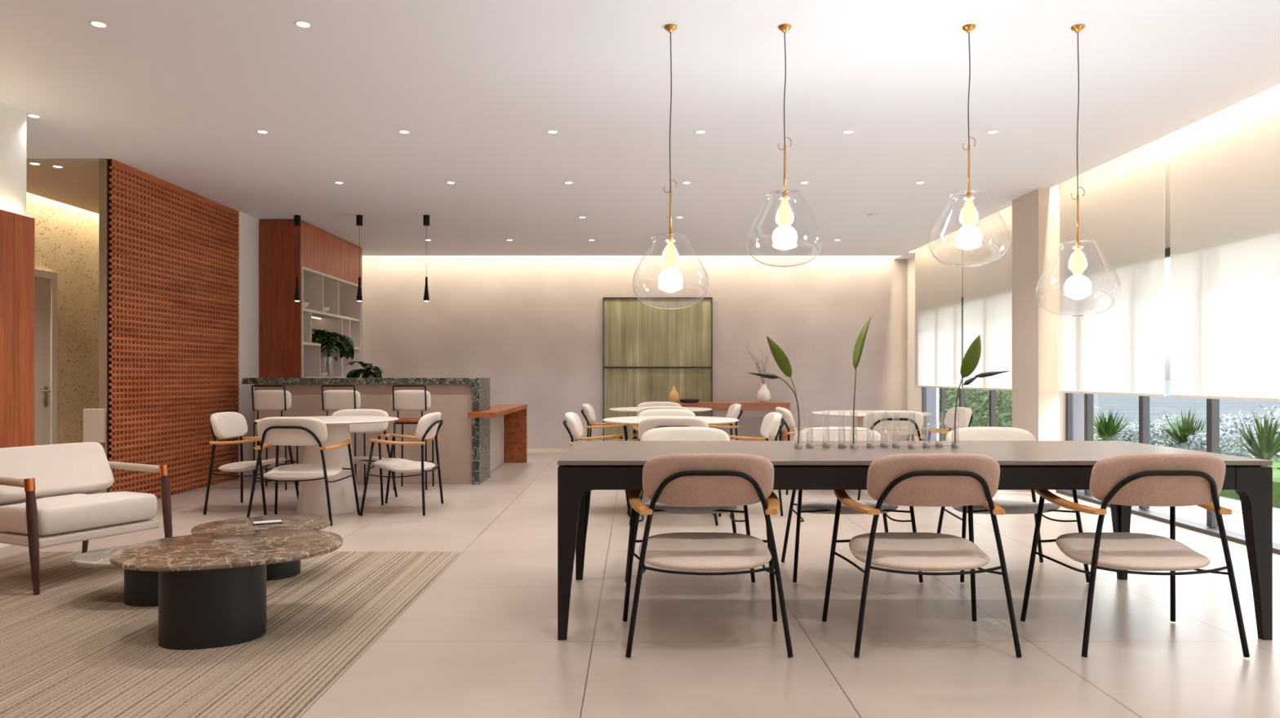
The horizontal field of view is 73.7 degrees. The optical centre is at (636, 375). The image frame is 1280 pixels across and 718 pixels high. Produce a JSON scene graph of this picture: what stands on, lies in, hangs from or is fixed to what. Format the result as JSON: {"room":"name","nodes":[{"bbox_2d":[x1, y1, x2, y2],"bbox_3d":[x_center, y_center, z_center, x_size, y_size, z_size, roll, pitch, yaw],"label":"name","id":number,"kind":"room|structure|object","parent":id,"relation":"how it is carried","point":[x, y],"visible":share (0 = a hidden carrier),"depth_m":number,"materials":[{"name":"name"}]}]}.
{"room":"common room","nodes":[
{"label":"common room","id":0,"kind":"room"},
{"bbox_2d":[0,101,26,215],"bbox_3d":[-5.110,-0.545,1.030,1.980,3.300,9.460,0,0,0],"label":"wall","id":1,"kind":"structure","parent":0,"point":[12,119],"depth_m":5.62,"materials":[{"name":"white paint"}]},
{"bbox_2d":[0,208,35,448],"bbox_3d":[-4.098,-0.025,1.038,0.045,2.080,9.475,0,0,0],"label":"wall panel","id":2,"kind":"object","parent":1,"relation":"attached to","point":[17,231],"depth_m":5.61,"materials":[{"name":"brown wood"}]},
{"bbox_2d":[26,191,98,444],"bbox_3d":[-6.025,-0.545,8.255,0.150,3.300,4.990,0,0,0],"label":"wall","id":3,"kind":"structure","parent":0,"point":[67,236],"depth_m":9.00,"materials":[{"name":"stone"}]},
{"bbox_2d":[35,268,57,444],"bbox_3d":[-5.897,0.030,8.150,0.106,2.150,1.060,0,0,0],"label":"door","id":4,"kind":"structure","parent":3,"relation":"in","point":[46,282],"depth_m":8.53,"materials":[{"name":"beige paint"}]},
{"bbox_2d":[98,158,106,492],"bbox_3d":[-4.367,-0.335,8.090,0.065,2.880,2.220,0,0,0],"label":"wall partition","id":5,"kind":"structure","parent":0,"point":[102,162],"depth_m":6.98,"materials":[{"name":"brown paint"}]},
{"bbox_2d":[83,408,106,442],"bbox_3d":[-4.420,0.407,6.955,0.160,0.275,0.050,0,0,0],"label":"wall box","id":6,"kind":"object","parent":5,"relation":"attached to","point":[94,419],"visible":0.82,"depth_m":6.93,"materials":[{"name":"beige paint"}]},
{"bbox_2d":[106,158,239,498],"bbox_3d":[-4.313,-0.334,8.090,0.044,2.878,2.220,0,0,0],"label":"lattice screen","id":7,"kind":"object","parent":5,"relation":"attached to","point":[172,250],"visible":0.92,"depth_m":7.83,"materials":[{"name":"brown wood"}]},
{"bbox_2d":[237,210,259,478],"bbox_3d":[-4.367,-0.335,11.100,0.165,2.880,3.800,0,0,0],"label":"wall","id":8,"kind":"structure","parent":0,"point":[249,225],"depth_m":9.44,"materials":[{"name":"white paint"}]},
{"bbox_2d":[26,158,98,213],"bbox_3d":[-5.120,-1.790,8.790,1.440,0.070,3.620,0,0,0],"label":"ceiling","id":9,"kind":"structure","parent":8,"relation":"attached to","point":[76,184],"depth_m":7.66,"materials":[{"name":"beige paint"}]},
{"bbox_2d":[361,255,907,448],"bbox_3d":[-0.075,-0.545,13.100,9.050,3.300,0.200,0,0,0],"label":"wall","id":10,"kind":"structure","parent":0,"point":[531,325],"depth_m":13.00,"materials":[{"name":"grey paint"}]},
{"bbox_2d":[603,297,712,440],"bbox_3d":[0.315,-0.072,12.975,1.660,2.235,0.040,0,0,0],"label":"painting","id":11,"kind":"object","parent":10,"relation":"attached to","point":[648,351],"visible":0.67,"depth_m":12.97,"materials":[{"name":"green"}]},
{"bbox_2d":[0,0,1279,258],"bbox_3d":[-0.825,-2.035,4.750,10.550,0.520,16.900,0,0,0],"label":"ceiling","id":12,"kind":"structure","parent":0,"point":[179,93],"depth_m":5.63,"materials":[{"name":"white paint"}]},
{"bbox_2d":[26,114,41,118],"bbox_3d":[-4.120,-1.772,5.830,0.088,0.004,0.088,0,0,0],"label":"recessed light","id":13,"kind":"object","parent":12,"relation":"in","point":[35,116],"visible":1,"depth_m":5.83,"materials":[{"name":"white paint"}]},
{"bbox_2d":[88,20,108,27],"bbox_3d":[-2.717,-1.772,4.308,0.088,0.004,0.088,0,0,0],"label":"recessed light","id":14,"kind":"object","parent":12,"relation":"in","point":[94,23],"visible":1,"depth_m":4.30,"materials":[{"name":"white paint"}]},
{"bbox_2d":[256,129,269,133],"bbox_3d":[-2.723,-1.772,6.208,0.088,0.004,0.088,0,0,0],"label":"recessed light","id":15,"kind":"object","parent":12,"relation":"in","point":[262,131],"visible":1,"depth_m":6.21,"materials":[{"name":"white paint"}]},
{"bbox_2d":[293,214,300,301],"bbox_3d":[-3.761,-1.297,9.450,0.068,0.954,0.068,0,0,0],"label":"pendant lamp","id":16,"kind":"object","parent":12,"relation":"hanging from","point":[296,217],"visible":1,"depth_m":9.43,"materials":[{"name":"black metal"}]},
{"bbox_2d":[293,20,312,27],"bbox_3d":[-1.684,-1.772,4.308,0.088,0.004,0.088,0,0,0],"label":"recessed light","id":17,"kind":"object","parent":12,"relation":"in","point":[301,24],"visible":1,"depth_m":4.30,"materials":[{"name":"white paint"}]},
{"bbox_2d":[355,214,362,301],"bbox_3d":[-3.073,-1.297,9.450,0.068,0.954,0.068,0,0,0],"label":"pendant lamp","id":18,"kind":"object","parent":12,"relation":"hanging from","point":[358,217],"visible":1,"depth_m":9.43,"materials":[{"name":"black metal"}]},
{"bbox_2d":[398,129,410,133],"bbox_3d":[-1.692,-1.772,6.208,0.088,0.004,0.088,0,0,0],"label":"recessed light","id":19,"kind":"object","parent":12,"relation":"in","point":[403,131],"visible":1,"depth_m":6.21,"materials":[{"name":"white paint"}]},
{"bbox_2d":[423,214,429,301],"bbox_3d":[-2.331,-1.297,9.450,0.068,0.954,0.068,0,0,0],"label":"pendant lamp","id":20,"kind":"object","parent":12,"relation":"hanging from","point":[426,217],"visible":1,"depth_m":9.43,"materials":[{"name":"black metal"}]},
{"bbox_2d":[631,23,708,309],"bbox_3d":[0.170,-1.055,4.340,0.390,1.438,0.390,0,0,0],"label":"pendant lamp","id":21,"kind":"object","parent":12,"relation":"hanging from","point":[670,279],"visible":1,"depth_m":4.32,"materials":[{"name":"clear glass"}]},
{"bbox_2d":[746,23,823,266],"bbox_3d":[0.751,-1.164,4.340,0.390,1.220,0.390,0,0,0],"label":"pendant lamp","id":22,"kind":"object","parent":12,"relation":"hanging from","point":[784,237],"visible":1,"depth_m":4.32,"materials":[{"name":"clear glass"}]},
{"bbox_2d":[928,23,1010,266],"bbox_3d":[1.688,-1.164,4.340,0.390,1.220,0.390,0,0,0],"label":"pendant lamp","id":23,"kind":"object","parent":12,"relation":"hanging from","point":[969,236],"visible":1,"depth_m":4.32,"materials":[{"name":"clear glass"}]},
{"bbox_2d":[986,129,999,133],"bbox_3d":[2.588,-1.772,6.208,0.088,0.004,0.088,0,0,0],"label":"recessed light","id":24,"kind":"object","parent":12,"relation":"in","point":[993,131],"visible":1,"depth_m":6.21,"materials":[{"name":"white paint"}]},
{"bbox_2d":[1035,23,1121,315],"bbox_3d":[2.241,-1.038,4.340,0.390,1.473,0.390,0,0,0],"label":"pendant lamp","id":25,"kind":"object","parent":12,"relation":"hanging from","point":[1077,286],"visible":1,"depth_m":4.32,"materials":[{"name":"clear glass"}]},
{"bbox_2d":[1075,241,1080,248],"bbox_3d":[2.241,-0.666,4.340,0.024,0.037,0.024,0,0,0],"label":"socket","id":26,"kind":"object","parent":25,"relation":"attached to","point":[1077,244],"depth_m":4.33,"materials":[{"name":"gold metal"}]},
{"bbox_2d":[0,448,1279,717],"bbox_3d":[-1.000,1.165,4.750,10.200,0.120,16.900,0,0,0],"label":"floor","id":27,"kind":"structure","parent":0,"point":[480,639],"depth_m":3.78,"materials":[{"name":"tile"}]},
{"bbox_2d":[0,551,459,717],"bbox_3d":[-2.453,1.099,2.055,2.695,0.012,6.510,0,0,0],"label":"area rug","id":28,"kind":"object","parent":27,"relation":"on","point":[73,647],"visible":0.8,"depth_m":3.51,"materials":[{"name":"beige carpet"}]},
{"bbox_2d":[0,441,172,594],"bbox_3d":[-3.180,0.742,4.752,0.772,0.702,0.772,0,0,25],"label":"armchair","id":29,"kind":"object","parent":28,"relation":"on","point":[50,495],"visible":0.98,"depth_m":4.67,"materials":[{"name":"beige fabric"}]},
{"bbox_2d":[0,441,114,504],"bbox_3d":[-3.340,0.543,4.828,0.264,0.303,0.670,0,0,25],"label":"cushion","id":30,"kind":"object","parent":29,"relation":"on","point":[59,469],"depth_m":4.81,"materials":[{"name":"beige fabric"}]},
{"bbox_2d":[0,490,157,535],"bbox_3d":[-3.142,0.751,4.734,0.600,0.164,0.660,0,0,25],"label":"seat cushion","id":31,"kind":"object","parent":29,"relation":"on","point":[60,513],"depth_m":4.58,"materials":[{"name":"beige fabric"}]},
{"bbox_2d":[71,544,158,606],"bbox_3d":[-2.385,0.988,4.270,0.768,0.210,0.541,0,0,0],"label":"coffee table","id":32,"kind":"object","parent":28,"relation":"on","point":[140,587],"visible":0.38,"depth_m":4.05,"materials":[{"name":"grey stone"}]},
{"bbox_2d":[109,528,342,649],"bbox_3d":[-1.765,0.916,3.725,0.910,0.353,0.813,0,0,0],"label":"coffee table","id":33,"kind":"object","parent":28,"relation":"on","point":[212,586],"visible":1,"depth_m":3.47,"materials":[{"name":"brown stone"}]},
{"bbox_2d":[191,515,330,580],"bbox_3d":[-2.030,0.949,4.630,0.687,0.288,0.620,0,0,0],"label":"coffee table","id":34,"kind":"object","parent":28,"relation":"on","point":[286,569],"visible":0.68,"depth_m":4.61,"materials":[{"name":"brown stone"}]},
{"bbox_2d":[253,519,282,524],"bbox_3d":[-2.017,0.800,4.660,0.144,0.009,0.072,0,0,-28],"label":"phone","id":35,"kind":"object","parent":34,"relation":"on","point":[278,521],"visible":1,"depth_m":4.64,"materials":[{"name":"white"}]},
{"bbox_2d":[203,411,298,515],"bbox_3d":[-3.204,0.701,7.080,0.557,0.799,0.695,0,0,0],"label":"dining chair","id":36,"kind":"object","parent":27,"relation":"on","point":[224,424],"visible":0.94,"depth_m":6.91,"materials":[{"name":"white fabric"}]},
{"bbox_2d":[251,385,298,489],"bbox_3d":[-3.535,0.595,8.351,0.380,1.010,0.349,0,0,0],"label":"bar stool","id":37,"kind":"object","parent":27,"relation":"on","point":[263,399],"visible":0.62,"depth_m":8.22,"materials":[{"name":"white fabric"}]},
{"bbox_2d":[246,416,359,525],"bbox_3d":[-2.551,0.701,6.506,0.695,0.799,0.557,0,0,3],"label":"dining chair","id":38,"kind":"object","parent":27,"relation":"on","point":[275,430],"visible":1,"depth_m":6.30,"materials":[{"name":"beige fabric"}]},
{"bbox_2d":[259,219,361,377],"bbox_3d":[-4.042,-0.329,10.755,0.477,2.868,2.170,0,0,0],"label":"shelving unit","id":39,"kind":"object","parent":27,"relation":"on","point":[326,265],"visible":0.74,"depth_m":9.85,"materials":[{"name":"brown wood"}]},
{"bbox_3d":[-3.860,-0.110,10.652,0.140,0.250,0.140,0,0,0],"label":"glass vase","id":40,"kind":"object","parent":39,"relation":"on","visible":0},
{"bbox_2d":[311,328,355,374],"bbox_3d":[-3.860,-0.300,10.671,0.629,0.571,0.695,0,0,-16],"label":"palm leaves","id":41,"kind":"object","parent":40,"relation":"in","point":[344,344],"visible":0.91,"depth_m":10.57,"materials":[{"name":"green plant"}]},
{"bbox_2d":[254,415,398,515],"bbox_3d":[-2.530,0.729,7.000,1.110,0.752,1.110,0,0,0],"label":"round table","id":42,"kind":"object","parent":27,"relation":"on","point":[312,498],"visible":0.7,"depth_m":6.84,"materials":[{"name":"white stone"}]},
{"bbox_2d":[320,385,365,485],"bbox_3d":[-2.865,0.595,8.351,0.380,1.010,0.349,0,0,0],"label":"bar stool","id":43,"kind":"object","parent":27,"relation":"on","point":[332,399],"visible":0.52,"depth_m":8.22,"materials":[{"name":"beige fabric"}]},
{"bbox_2d":[331,408,397,505],"bbox_3d":[-2.500,0.701,7.524,0.695,0.799,0.557,0,0,0],"label":"dining chair","id":44,"kind":"object","parent":27,"relation":"on","point":[380,426],"visible":0.37,"depth_m":7.68,"materials":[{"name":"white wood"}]},
{"bbox_2d":[241,377,489,484],"bbox_3d":[-2.805,0.564,8.980,2.410,1.083,0.640,0,0,0],"label":"bar counter","id":45,"kind":"object","parent":27,"relation":"on","point":[464,442],"depth_m":8.71,"materials":[{"name":"green stone"}]},
{"bbox_2d":[241,377,489,383],"bbox_3d":[-2.805,0.053,8.980,2.410,0.063,0.640,0,0,0],"label":"countertop","id":46,"kind":"structure","parent":45,"relation":"on","point":[269,380],"depth_m":8.66,"materials":[{"name":"green stone"}]},
{"bbox_2d":[346,360,382,377],"bbox_3d":[-3.064,0.471,9.600,0.391,1.268,0.361,0,0,0],"label":"potted palm","id":47,"kind":"object","parent":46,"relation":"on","point":[366,372],"visible":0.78,"depth_m":9.57,"materials":[{"name":"green plant"}]},
{"bbox_2d":[359,411,443,515],"bbox_3d":[-1.896,0.701,7.030,0.557,0.799,0.695,0,0,0],"label":"dining chair","id":48,"kind":"object","parent":27,"relation":"on","point":[428,427],"visible":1,"depth_m":6.82,"materials":[{"name":"white fabric"}]},
{"bbox_2d":[391,385,434,489],"bbox_3d":[-2.185,0.595,8.351,0.380,1.010,0.349,0,0,0],"label":"bar stool","id":49,"kind":"object","parent":27,"relation":"on","point":[402,399],"visible":0.81,"depth_m":8.22,"materials":[{"name":"beige fabric"}]},
{"bbox_2d":[467,404,527,471],"bbox_3d":[-1.580,0.735,9.670,0.360,0.740,2.460,0,0,0],"label":"desk","id":50,"kind":"object","parent":27,"relation":"on","point":[515,415],"visible":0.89,"depth_m":10.85,"materials":[{"name":"orange wood"}]},
{"bbox_2d":[562,412,631,516],"bbox_3d":[-0.324,0.701,7.000,0.557,0.799,0.695,0,0,0],"label":"dining chair","id":51,"kind":"object","parent":27,"relation":"on","point":[575,428],"visible":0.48,"depth_m":6.80,"materials":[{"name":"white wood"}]},
{"bbox_2d":[580,403,630,440],"bbox_3d":[-0.324,0.701,9.200,0.557,0.799,0.695,0,0,0],"label":"dining chair","id":52,"kind":"object","parent":27,"relation":"on","point":[588,411],"visible":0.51,"depth_m":8.97,"materials":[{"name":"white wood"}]},
{"bbox_2d":[632,401,681,439],"bbox_3d":[0.260,0.701,9.724,0.695,0.799,0.557,0,0,0],"label":"dining chair","id":53,"kind":"object","parent":27,"relation":"on","point":[646,403],"visible":0.09,"depth_m":9.91,"materials":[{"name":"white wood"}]},
{"bbox_2d":[609,406,711,412],"bbox_3d":[0.255,0.729,9.200,1.110,0.752,1.110,0,0,0],"label":"round table","id":54,"kind":"object","parent":27,"relation":"on","point":[633,409],"visible":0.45,"depth_m":9.00,"materials":[{"name":"beige"}]},
{"bbox_2d":[632,405,688,440],"bbox_3d":[0.270,0.701,8.696,0.695,0.799,0.557,0,0,0],"label":"dining chair","id":55,"kind":"object","parent":27,"relation":"on","point":[635,427],"visible":0.05,"depth_m":8.45,"materials":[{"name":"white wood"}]},
{"bbox_2d":[628,408,695,494],"bbox_3d":[0.270,0.701,7.524,0.695,0.799,0.557,0,0,0],"label":"dining chair","id":56,"kind":"object","parent":27,"relation":"on","point":[651,411],"visible":0.1,"depth_m":7.71,"materials":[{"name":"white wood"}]},
{"bbox_2d":[602,415,738,515],"bbox_3d":[0.275,0.729,6.980,1.110,0.752,1.110,0,0,0],"label":"round table","id":57,"kind":"object","parent":27,"relation":"on","point":[623,420],"visible":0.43,"depth_m":6.88,"materials":[{"name":"beige"}]},
{"bbox_2d":[626,416,718,524],"bbox_3d":[0.270,0.701,6.496,0.695,0.799,0.557,0,0,0],"label":"dining chair","id":58,"kind":"object","parent":27,"relation":"on","point":[647,424],"visible":0.18,"depth_m":6.25,"materials":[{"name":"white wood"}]},
{"bbox_2d":[625,426,755,582],"bbox_3d":[0.283,0.701,4.814,0.695,0.799,0.557,0,0,0],"label":"dining chair","id":59,"kind":"object","parent":27,"relation":"on","point":[661,433],"visible":0.41,"depth_m":4.98,"materials":[{"name":"beige fabric"}]},
{"bbox_2d":[622,453,793,657],"bbox_3d":[0.283,0.701,3.561,0.695,0.799,0.557,0,0,0],"label":"dining chair","id":60,"kind":"object","parent":27,"relation":"on","point":[682,479],"visible":1,"depth_m":3.35,"materials":[{"name":"beige fabric"}]},
{"bbox_2d":[708,403,742,439],"bbox_3d":[0.854,0.701,9.200,0.557,0.799,0.695,0,0,0],"label":"dining chair","id":61,"kind":"object","parent":27,"relation":"on","point":[734,410],"visible":0.46,"depth_m":8.98,"materials":[{"name":"white fabric"}]},
{"bbox_2d":[677,401,790,440],"bbox_3d":[1.290,0.750,12.620,1.880,0.710,0.400,0,0,0],"label":"console table","id":62,"kind":"object","parent":27,"relation":"on","point":[715,406],"visible":0.36,"depth_m":12.42,"materials":[{"name":"brown wood"}]},
{"bbox_2d":[668,385,679,402],"bbox_3d":[0.545,0.270,12.550,0.156,0.250,0.156,0,0,0],"label":"vase","id":63,"kind":"object","parent":62,"relation":"on","point":[673,396],"visible":0.96,"depth_m":12.50,"materials":[{"name":"brown ceramic"}]},
{"bbox_2d":[680,398,699,402],"bbox_3d":[0.774,0.370,12.550,0.300,0.050,0.300,0,0,0],"label":"tray","id":64,"kind":"object","parent":62,"relation":"on","point":[683,400],"visible":1,"depth_m":12.44,"materials":[{"name":"brown"}]},
{"bbox_2d":[756,383,770,402],"bbox_3d":[1.865,0.258,12.550,0.200,0.275,0.200,0,0,0],"label":"vase","id":65,"kind":"object","parent":62,"relation":"on","point":[763,393],"visible":1,"depth_m":12.48,"materials":[{"name":"white ceramic"}]},
{"bbox_2d":[746,347,770,383],"bbox_3d":[1.784,-0.153,12.550,0.375,0.618,0.100,0,0,0],"label":"bunch","id":66,"kind":"object","parent":65,"relation":"on","point":[758,369],"visible":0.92,"depth_m":12.53,"materials":[{"name":"brown plant"}]},
{"bbox_2d":[718,412,784,516],"bbox_3d":[0.914,0.701,7.000,0.557,0.799,0.695,0,0,0],"label":"dining chair","id":67,"kind":"object","parent":27,"relation":"on","point":[770,429],"visible":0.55,"depth_m":6.87,"materials":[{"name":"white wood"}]},
{"bbox_2d":[775,406,820,494],"bbox_3d":[1.606,0.701,8.200,0.557,0.799,0.695,0,0,0],"label":"dining chair","id":68,"kind":"object","parent":27,"relation":"on","point":[788,425],"visible":0.31,"depth_m":7.99,"materials":[{"name":"white fabric"}]},
{"bbox_2d":[781,426,923,582],"bbox_3d":[1.177,0.701,4.814,0.695,0.799,0.557,0,0,0],"label":"dining chair","id":69,"kind":"object","parent":27,"relation":"on","point":[828,506],"visible":0.52,"depth_m":4.97,"materials":[{"name":"white fabric"}]},
{"bbox_2d":[811,409,930,493],"bbox_3d":[2.240,0.729,8.200,1.110,0.752,1.110,0,0,0],"label":"round table","id":70,"kind":"object","parent":27,"relation":"on","point":[859,416],"visible":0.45,"depth_m":8.09,"materials":[{"name":"beige"}]},
{"bbox_2d":[857,410,925,500],"bbox_3d":[2.240,0.701,7.636,0.695,0.799,0.557,0,0,0],"label":"dining chair","id":71,"kind":"object","parent":27,"relation":"on","point":[877,420],"visible":0.52,"depth_m":7.41,"materials":[{"name":"white fabric"}]},
{"bbox_2d":[557,440,1272,639],"bbox_3d":[1.163,0.730,4.114,2.990,0.750,1.093,0,0,0],"label":"dining table","id":72,"kind":"object","parent":27,"relation":"on","point":[586,466],"visible":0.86,"depth_m":3.57,"materials":[{"name":"paint"}]},
{"bbox_2d":[794,411,959,448],"bbox_3d":[1.179,0.267,4.207,0.819,0.176,0.112,0,0,0],"label":"vase","id":73,"kind":"object","parent":72,"relation":"on","point":[824,444],"visible":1,"depth_m":4.20,"materials":[{"name":"clear glass"}]},
{"bbox_2d":[747,335,799,443],"bbox_3d":[0.669,0.070,4.177,0.255,0.532,0.044,0,0,5],"label":"plant","id":74,"kind":"object","parent":73,"relation":"in","point":[780,357],"visible":1,"depth_m":4.17,"materials":[{"name":"green plant"}]},
{"bbox_2d":[853,316,871,443],"bbox_3d":[1.105,0.022,4.172,0.102,0.628,0.047,0,0,-9],"label":"plant","id":75,"kind":"object","parent":73,"relation":"in","point":[859,345],"visible":1,"depth_m":4.17,"materials":[{"name":"green plant"}]},
{"bbox_2d":[954,334,1008,443],"bbox_3d":[1.702,0.068,4.218,0.273,0.543,0.047,0,0,0],"label":"plant","id":76,"kind":"object","parent":73,"relation":"in","point":[971,359],"visible":1,"depth_m":4.21,"materials":[{"name":"green plant"}]},
{"bbox_2d":[822,453,1022,657],"bbox_3d":[1.177,0.701,3.561,0.695,0.799,0.557,0,0,0],"label":"dining chair","id":77,"kind":"object","parent":27,"relation":"on","point":[907,479],"visible":1,"depth_m":3.35,"materials":[{"name":"brown fabric"}]},
{"bbox_2d":[906,406,973,440],"bbox_3d":[2.904,0.701,8.200,0.557,0.799,0.695,0,0,0],"label":"dining chair","id":78,"kind":"object","parent":27,"relation":"on","point":[966,417],"visible":0.38,"depth_m":8.16,"materials":[{"name":"white fabric"}]},
{"bbox_2d":[937,426,1089,582],"bbox_3d":[2.068,0.701,4.814,0.695,0.799,0.557,0,0,0],"label":"dining chair","id":79,"kind":"object","parent":27,"relation":"on","point":[966,433],"visible":0.42,"depth_m":4.97,"materials":[{"name":"white fabric"}]},
{"bbox_2d":[1020,453,1249,657],"bbox_3d":[2.068,0.701,3.561,0.695,0.799,0.557,0,0,0],"label":"dining chair","id":80,"kind":"object","parent":27,"relation":"on","point":[1172,480],"visible":1,"depth_m":3.36,"materials":[{"name":"brown fabric"}]},
{"bbox_2d":[1012,183,1066,492],"bbox_3d":[4.030,-0.545,8.365,0.460,3.300,0.570,0,0,0],"label":"wall pillar","id":81,"kind":"structure","parent":0,"point":[1038,406],"depth_m":8.11,"materials":[{"name":"beige paint"}]},
{"bbox_2d":[907,133,1170,440],"bbox_3d":[4.210,-0.545,4.650,0.180,3.300,16.700,0,0,0],"label":"wall","id":82,"kind":"structure","parent":0,"point":[914,393],"depth_m":12.66,"materials":[{"name":"white paint"}]},
{"bbox_2d":[926,386,936,440],"bbox_3d":[4.191,0.065,12.154,0.142,2.080,0.012,0,0,0],"label":"trim","id":83,"kind":"structure","parent":82,"relation":"attached to","point":[931,392],"depth_m":12.15,"materials":[{"name":"grey"}]},
{"bbox_2d":[921,297,995,440],"bbox_3d":[4.043,0.065,10.405,0.145,2.080,3.510,0,0,0],"label":"window","id":84,"kind":"structure","parent":82,"relation":"in","point":[943,390],"depth_m":10.73,"materials":[{"name":"grey"}]},
{"bbox_2d":[914,229,961,388],"bbox_3d":[4.000,-0.877,11.402,0.060,2.074,1.755,0,0,0],"label":"roller blind","id":85,"kind":"object","parent":84,"relation":"attached to","point":[938,285],"visible":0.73,"depth_m":11.29,"materials":[{"name":"white fabric"}]},
{"bbox_2d":[962,205,1012,390],"bbox_3d":[4.000,-0.877,9.562,0.060,2.074,1.805,0,0,0],"label":"roller blind","id":86,"kind":"object","parent":84,"relation":"attached to","point":[987,288],"visible":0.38,"depth_m":9.61,"materials":[{"name":"white fabric"}]},
{"bbox_2d":[1072,392,1084,492],"bbox_3d":[4.191,0.065,8.074,0.142,2.080,0.012,0,0,0],"label":"trim","id":87,"kind":"structure","parent":82,"relation":"attached to","point":[1077,398],"depth_m":8.07,"materials":[{"name":"grey paint"}]},
{"bbox_2d":[1056,247,1279,554],"bbox_3d":[4.043,0.065,2.740,0.145,2.080,10.680,0,0,0],"label":"window","id":88,"kind":"structure","parent":82,"relation":"in","point":[1211,528],"depth_m":6.61,"materials":[{"name":"grey"}]},
{"bbox_2d":[1059,136,1164,396],"bbox_3d":[4.000,-0.877,7.270,0.060,2.074,1.600,0,0,0],"label":"roller blind","id":89,"kind":"object","parent":88,"relation":"attached to","point":[1119,349],"visible":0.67,"depth_m":7.12,"materials":[{"name":"white fabric"}]},
{"bbox_2d":[1169,84,1279,401],"bbox_3d":[4.000,-0.877,5.350,0.060,2.074,2.100,0,0,0],"label":"roller blind","id":90,"kind":"object","parent":88,"relation":"attached to","point":[1225,164],"visible":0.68,"depth_m":5.77,"materials":[{"name":"white fabric"}]},
{"label":"outside","id":91,"kind":"structure","parent":0,"visible":0},
{"bbox_2d":[1149,495,1279,543],"bbox_3d":[4.775,1.185,3.000,1.350,0.120,22.000,0,0,0],"label":"paving","id":92,"kind":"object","parent":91,"point":[1233,522],"depth_m":6.90,"materials":[{"name":"white concrete"}]},
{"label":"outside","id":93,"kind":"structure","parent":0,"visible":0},
{"bbox_2d":[938,380,1279,431],"bbox_3d":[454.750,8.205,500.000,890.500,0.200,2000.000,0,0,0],"label":"water","id":94,"kind":"structure","parent":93,"point":[1129,404],"depth_m":220.19,"materials":[{"name":"blue liquid"}]},
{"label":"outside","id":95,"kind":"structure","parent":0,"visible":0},
{"bbox_2d":[938,410,1279,508],"bbox_3d":[7.475,1.085,7.000,4.050,0.360,30.000,0,0,0],"label":"planting bed","id":96,"kind":"object","parent":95,"point":[1232,494],"depth_m":7.84,"materials":[{"name":"green plant"}]},
{"bbox_2d":[938,387,986,422],"bbox_3d":[6.348,0.110,17.140,1.406,1.751,1.590,0,0,0],"label":"bush","id":97,"kind":"object","parent":96,"relation":"on","point":[947,388],"visible":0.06,"depth_m":16.88,"materials":[{"name":"green plant"}]},
{"bbox_2d":[938,387,1010,423],"bbox_3d":[6.238,0.146,15.627,1.430,1.643,1.604,0,0,0],"label":"bush","id":98,"kind":"object","parent":96,"relation":"on","point":[950,403],"visible":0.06,"depth_m":15.60,"materials":[{"name":"green plant"}]},
{"bbox_2d":[964,388,1012,426],"bbox_3d":[6.104,0.068,14.127,1.455,1.863,1.525,0,0,0],"label":"bush","id":99,"kind":"object","parent":96,"relation":"on","point":[975,397],"visible":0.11,"depth_m":14.08,"materials":[{"name":"green plant"}]},
{"bbox_2d":[995,390,1101,437],"bbox_3d":[5.998,-0.034,12.658,1.436,2.047,1.560,0,0,0],"label":"bush","id":100,"kind":"object","parent":96,"relation":"on","point":[1007,413],"visible":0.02,"depth_m":12.75,"materials":[{"name":"green plant"}]},
{"bbox_2d":[1093,408,1130,440],"bbox_3d":[6.161,0.648,11.253,0.604,0.515,0.583,0,0,43],"label":"agave plant","id":101,"kind":"object","parent":96,"relation":"on","point":[1105,428],"visible":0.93,"depth_m":11.21,"materials":[{"name":"green plant"}]},
{"bbox_2d":[1094,419,1160,442],"bbox_3d":[6.738,0.766,11.737,0.779,0.348,0.877,0,0,0],"label":"shrub","id":102,"kind":"object","parent":96,"relation":"on","point":[1126,433],"visible":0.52,"depth_m":11.60,"materials":[{"name":"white plant"}]},
{"bbox_2d":[1136,413,1202,448],"bbox_3d":[6.847,0.706,10.943,0.821,0.476,0.780,0,0,0],"label":"shrub","id":103,"kind":"object","parent":96,"relation":"on","point":[1154,441],"visible":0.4,"depth_m":10.92,"materials":[{"name":"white plant"}]},
{"bbox_2d":[1161,408,1206,446],"bbox_3d":[6.478,0.632,10.054,0.620,0.546,0.604,0,0,27],"label":"agave plant","id":104,"kind":"object","parent":96,"relation":"on","point":[1184,429],"visible":0.67,"depth_m":9.98,"materials":[{"name":"green plant"}]},
{"bbox_2d":[1177,426,1247,456],"bbox_3d":[6.350,0.752,9.424,0.656,0.385,0.629,0,0,0],"label":"shrub","id":105,"kind":"object","parent":96,"relation":"on","point":[1224,448],"visible":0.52,"depth_m":9.34,"materials":[{"name":"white plant"}]},
{"bbox_2d":[1204,410,1279,453],"bbox_3d":[7.154,0.665,10.097,0.861,0.524,0.886,0,0,0],"label":"shrub","id":106,"kind":"object","parent":96,"relation":"on","point":[1224,423],"visible":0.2,"depth_m":10.07,"materials":[{"name":"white plant"}]},
{"bbox_2d":[1222,407,1279,466],"bbox_3d":[6.177,0.607,8.469,0.600,0.596,0.615,0,0,-45],"label":"agave plant","id":107,"kind":"object","parent":96,"relation":"on","point":[1264,449],"visible":0.98,"depth_m":8.38,"materials":[{"name":"green plant"}]},
{"bbox_2d":[1227,404,1279,462],"bbox_3d":[6.954,0.619,9.255,0.970,0.629,0.877,0,0,0],"label":"shrub","id":108,"kind":"object","parent":96,"relation":"on","point":[1277,455],"visible":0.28,"depth_m":9.30,"materials":[{"name":"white plant"}]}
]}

